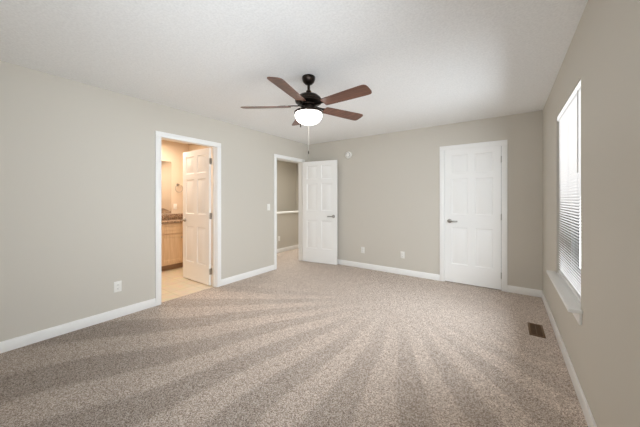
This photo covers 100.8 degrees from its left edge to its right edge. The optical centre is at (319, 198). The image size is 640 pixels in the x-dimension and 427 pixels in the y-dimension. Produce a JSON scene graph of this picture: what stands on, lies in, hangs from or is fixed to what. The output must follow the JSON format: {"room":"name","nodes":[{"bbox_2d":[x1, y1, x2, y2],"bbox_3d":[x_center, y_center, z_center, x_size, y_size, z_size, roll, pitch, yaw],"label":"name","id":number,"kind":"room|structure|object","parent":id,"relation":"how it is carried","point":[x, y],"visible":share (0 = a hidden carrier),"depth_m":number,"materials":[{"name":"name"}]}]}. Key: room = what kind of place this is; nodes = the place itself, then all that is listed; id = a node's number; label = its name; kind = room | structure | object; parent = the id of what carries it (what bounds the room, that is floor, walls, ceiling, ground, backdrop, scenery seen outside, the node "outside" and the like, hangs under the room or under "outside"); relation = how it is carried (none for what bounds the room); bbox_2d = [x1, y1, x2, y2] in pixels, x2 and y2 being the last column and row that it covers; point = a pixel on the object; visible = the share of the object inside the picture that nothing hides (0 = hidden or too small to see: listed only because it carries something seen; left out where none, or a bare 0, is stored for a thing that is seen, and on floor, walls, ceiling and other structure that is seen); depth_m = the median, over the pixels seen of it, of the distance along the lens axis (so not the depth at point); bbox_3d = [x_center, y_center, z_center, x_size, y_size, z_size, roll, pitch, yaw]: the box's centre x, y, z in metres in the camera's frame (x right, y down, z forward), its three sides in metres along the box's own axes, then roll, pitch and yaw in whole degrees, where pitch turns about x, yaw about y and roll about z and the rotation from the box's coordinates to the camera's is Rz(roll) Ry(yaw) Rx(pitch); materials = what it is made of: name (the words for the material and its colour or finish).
{"room":"empty bedroom","nodes":[
{"label":"empty bedroom","id":0,"kind":"room"},
{"bbox_2d":[0,60,308,341],"bbox_3d":[-1.719,0.065,3.641,0.100,2.440,5.200,0,0,35],"label":"wall","id":1,"kind":"structure","parent":0,"point":[77,200],"depth_m":2.69,"materials":[{"name":"beige paint"}]},
{"bbox_2d":[0,298,155,353],"bbox_3d":[-2.543,1.238,2.371,0.013,0.095,1.975,0,0,35],"label":"baseboard","id":2,"kind":"structure","parent":1,"relation":"attached to","point":[28,339],"depth_m":2.56,"materials":[{"name":"white wood"}]},
{"bbox_2d":[114,281,121,292],"bbox_3d":[-2.192,0.950,2.873,0.009,0.115,0.070,0,0,35],"label":"electrical outlet","id":3,"kind":"object","parent":1,"relation":"attached to","point":[117,286],"visible":1,"depth_m":2.87,"materials":[{"name":"white plastic"}]},
{"bbox_2d":[155,131,220,305],"bbox_3d":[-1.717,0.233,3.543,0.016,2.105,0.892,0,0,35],"label":"door frame","id":4,"kind":"structure","parent":1,"relation":"attached to","point":[158,135],"depth_m":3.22,"materials":[{"name":"white wood"}]},
{"bbox_2d":[181,148,211,284],"bbox_3d":[-1.920,0.258,4.122,0.754,2.030,0.147,0,0,35],"label":"door","id":5,"kind":"structure","parent":1,"relation":"in","point":[197,216],"depth_m":4.08,"materials":[{"name":"white wood"}]},
{"bbox_2d":[213,147,214,286],"bbox_3d":[-1.548,0.263,3.877,0.032,2.045,0.010,0,0,35],"label":"trim","id":6,"kind":"structure","parent":1,"relation":"attached to","point":[213,216],"depth_m":3.87,"materials":[{"name":"white wood"}]},
{"bbox_2d":[221,265,273,285],"bbox_3d":[-1.148,1.238,4.356,0.013,0.095,1.093,0,0,35],"label":"baseboard","id":7,"kind":"structure","parent":1,"relation":"attached to","point":[232,279],"depth_m":4.29,"materials":[{"name":"white wood"}]},
{"bbox_2d":[274,154,304,269],"bbox_3d":[-0.574,0.233,5.170,0.016,2.105,0.900,0,0,35],"label":"door frame","id":8,"kind":"structure","parent":1,"relation":"attached to","point":[276,156],"depth_m":4.82,"materials":[{"name":"white wood"}]},
{"bbox_2d":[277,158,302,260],"bbox_3d":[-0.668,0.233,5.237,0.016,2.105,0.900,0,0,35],"label":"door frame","id":9,"kind":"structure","parent":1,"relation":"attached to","point":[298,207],"depth_m":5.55,"materials":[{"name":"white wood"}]},
{"bbox_2d":[303,160,336,264],"bbox_3d":[0.003,0.258,5.315,0.759,2.030,0.199,0,0,35],"label":"hall door","id":10,"kind":"structure","parent":1,"relation":"in","point":[319,211],"depth_m":5.27,"materials":[{"name":"white painted wood"},{"name":"satin nickel"}]},
{"bbox_2d":[161,140,188,213],"bbox_3d":[-3.397,0.065,4.819,0.100,2.440,2.200,0,0,35],"label":"wall","id":11,"kind":"structure","parent":0,"point":[171,152],"depth_m":5.38,"materials":[{"name":"beige paint"}]},
{"bbox_2d":[161,161,170,213],"bbox_3d":[-3.310,-0.230,4.845,0.009,1.038,1.140,0,0,35],"label":"bathroom mirror","id":12,"kind":"object","parent":11,"relation":"attached to","point":[165,186],"visible":0.04,"depth_m":5.22,"materials":[{"name":"mirror"}]},
{"bbox_2d":[161,213,182,220],"bbox_3d":[-3.234,0.350,4.942,0.020,0.099,1.607,0,0,35],"label":"backsplash","id":13,"kind":"structure","parent":11,"relation":"attached to","point":[164,217],"depth_m":5.24,"materials":[{"name":"brown stone"}]},
{"bbox_2d":[161,265,212,302],"bbox_3d":[-2.648,1.335,4.232,2.200,0.100,2.200,0,0,35],"label":"floor","id":14,"kind":"structure","parent":0,"point":[175,283],"depth_m":3.93,"materials":[{"name":"beige tile"}]},
{"bbox_2d":[161,221,182,270],"bbox_3d":[-2.996,0.860,4.781,0.595,0.850,1.597,0,0,35],"label":"bathroom vanity","id":15,"kind":"object","parent":14,"relation":"on","point":[171,241],"depth_m":4.78,"materials":[{"name":"brown wood"}]},
{"bbox_2d":[169,217,182,220],"bbox_3d":[-3.006,0.417,4.782,0.578,0.036,1.607,0,0,35],"label":"countertop","id":16,"kind":"structure","parent":15,"relation":"on","point":[170,218],"depth_m":5.28,"materials":[{"name":"brown stone"}]},
{"bbox_2d":[189,144,211,264],"bbox_3d":[-1.966,0.065,5.073,1.950,2.440,0.060,0,0,35],"label":"wall","id":17,"kind":"structure","parent":0,"point":[192,147],"depth_m":5.13,"materials":[{"name":"beige paint"}]},
{"bbox_2d":[277,160,295,211],"bbox_3d":[-1.822,0.115,7.233,0.100,2.540,3.640,0,0,35],"label":"wall","id":18,"kind":"structure","parent":0,"point":[286,186],"depth_m":8.25,"materials":[{"name":"beige paint"}]},
{"bbox_2d":[277,213,297,248],"bbox_3d":[-0.910,0.820,6.531,0.100,0.930,3.540,0,0,35],"label":"wall","id":19,"kind":"structure","parent":0,"point":[287,228],"depth_m":6.59,"materials":[{"name":"beige paint"}]},
{"bbox_2d":[277,211,297,213],"bbox_3d":[-0.910,0.334,6.531,0.160,0.042,3.540,0,0,35],"label":"trim","id":20,"kind":"structure","parent":19,"relation":"on","point":[283,212],"depth_m":6.62,"materials":[{"name":"white wood"}]},
{"bbox_2d":[277,245,297,252],"bbox_3d":[-0.852,1.238,6.515,0.013,0.095,3.500,0,0,35],"label":"baseboard","id":21,"kind":"structure","parent":19,"relation":"attached to","point":[287,248],"depth_m":6.57,"materials":[{"name":"white wood"}]},
{"bbox_2d":[0,248,587,426],"bbox_3d":[-0.359,1.335,3.968,6.250,0.100,7.300,0,0,35],"label":"floor","id":22,"kind":"structure","parent":0,"point":[304,344],"depth_m":2.09,"materials":[{"name":"beige carpet"}]},
{"bbox_2d":[527,322,545,337],"bbox_3d":[2.117,1.281,2.595,0.120,0.006,0.300,0,0,35],"label":"floor air vent","id":23,"kind":"object","parent":22,"relation":"in","point":[537,330],"visible":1,"depth_m":2.58,"materials":[{"name":"brown metal"}]},
{"bbox_2d":[0,0,587,162],"bbox_3d":[-0.359,-1.205,3.968,6.250,0.100,7.300,0,0,35],"label":"ceiling","id":24,"kind":"structure","parent":0,"point":[414,64],"depth_m":2.10,"materials":[{"name":"paint"}]},
{"bbox_2d":[241,74,371,153],"bbox_3d":[-0.082,-0.802,2.477,1.212,0.705,1.244,0,0,35],"label":"ceiling fan","id":25,"kind":"object","parent":24,"relation":"hanging from","point":[309,111],"visible":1,"depth_m":2.41,"materials":[{"name":"brown wood"}]},
{"bbox_2d":[296,163,297,210],"bbox_3d":[0.116,0.065,8.034,2.150,2.440,0.100,0,0,35],"label":"wall","id":26,"kind":"structure","parent":0,"point":[296,186],"depth_m":8.58,"materials":[{"name":"beige paint"}]},
{"bbox_2d":[309,110,542,289],"bbox_3d":[1.424,0.065,4.548,4.000,2.440,0.100,0,0,35],"label":"wall","id":27,"kind":"structure","parent":0,"point":[388,197],"depth_m":4.35,"materials":[{"name":"beige paint"}]},
{"bbox_2d":[345,151,351,158],"bbox_3d":[0.541,-0.845,5.084,0.136,0.136,0.039,0,0,35],"label":"smoke detector","id":28,"kind":"object","parent":27,"relation":"attached to","point":[348,154],"visible":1,"depth_m":5.06,"materials":[{"name":"white plastic"}]},
{"bbox_2d":[337,259,439,280],"bbox_3d":[0.817,1.238,4.906,2.595,0.095,0.013,0,0,35],"label":"baseboard","id":29,"kind":"structure","parent":27,"relation":"attached to","point":[431,276],"depth_m":4.60,"materials":[{"name":"white wood"}]},
{"bbox_2d":[400,251,404,258],"bbox_3d":[1.401,0.950,4.498,0.070,0.115,0.009,0,0,35],"label":"electrical outlet","id":30,"kind":"object","parent":27,"relation":"attached to","point":[402,254],"visible":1,"depth_m":4.49,"materials":[{"name":"white plastic"}]},
{"bbox_2d":[440,140,506,291],"bbox_3d":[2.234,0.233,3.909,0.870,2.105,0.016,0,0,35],"label":"trim","id":31,"kind":"structure","parent":27,"relation":"attached to","point":[503,143],"depth_m":3.72,"materials":[{"name":"white wood"}]},
{"bbox_2d":[445,145,501,289],"bbox_3d":[2.254,0.258,3.930,0.732,2.030,0.147,0,0,35],"label":"closet door","id":32,"kind":"structure","parent":27,"relation":"in","point":[473,216],"depth_m":3.90,"materials":[{"name":"white painted wood"},{"name":"satin nickel"}]},
{"bbox_2d":[507,285,542,297],"bbox_3d":[2.744,1.238,3.552,0.375,0.095,0.013,0,0,35],"label":"baseboard","id":33,"kind":"structure","parent":27,"relation":"attached to","point":[524,291],"depth_m":3.55,"materials":[{"name":"white wood"}]},
{"bbox_2d":[543,0,639,426],"bbox_3d":[1.529,0.065,1.358,0.160,2.440,5.200,0,0,35],"label":"wall","id":34,"kind":"structure","parent":0,"point":[610,203],"depth_m":1.30,"materials":[{"name":"beige paint"}]},
{"bbox_2d":[546,194,582,324],"bbox_3d":[1.990,0.010,2.073,0.228,1.570,1.110,0,0,35],"label":"window sill","id":35,"kind":"structure","parent":34,"relation":"in","point":[570,300],"depth_m":2.24,"materials":[{"name":"white wood"}]},
{"bbox_2d":[557,80,580,302],"bbox_3d":[1.969,-0.044,2.088,0.048,1.457,0.976,0,0,35],"label":"window blinds","id":36,"kind":"object","parent":35,"relation":"attached to","point":[569,118],"visible":0.71,"depth_m":2.04,"materials":[{"name":"white plastic"}]},
{"bbox_2d":[542,291,596,426],"bbox_3d":[1.458,1.238,1.408,0.013,0.095,5.000,0,0,35],"label":"baseboard","id":37,"kind":"structure","parent":34,"relation":"attached to","point":[588,415],"depth_m":1.87,"materials":[{"name":"white wood"}]}
]}

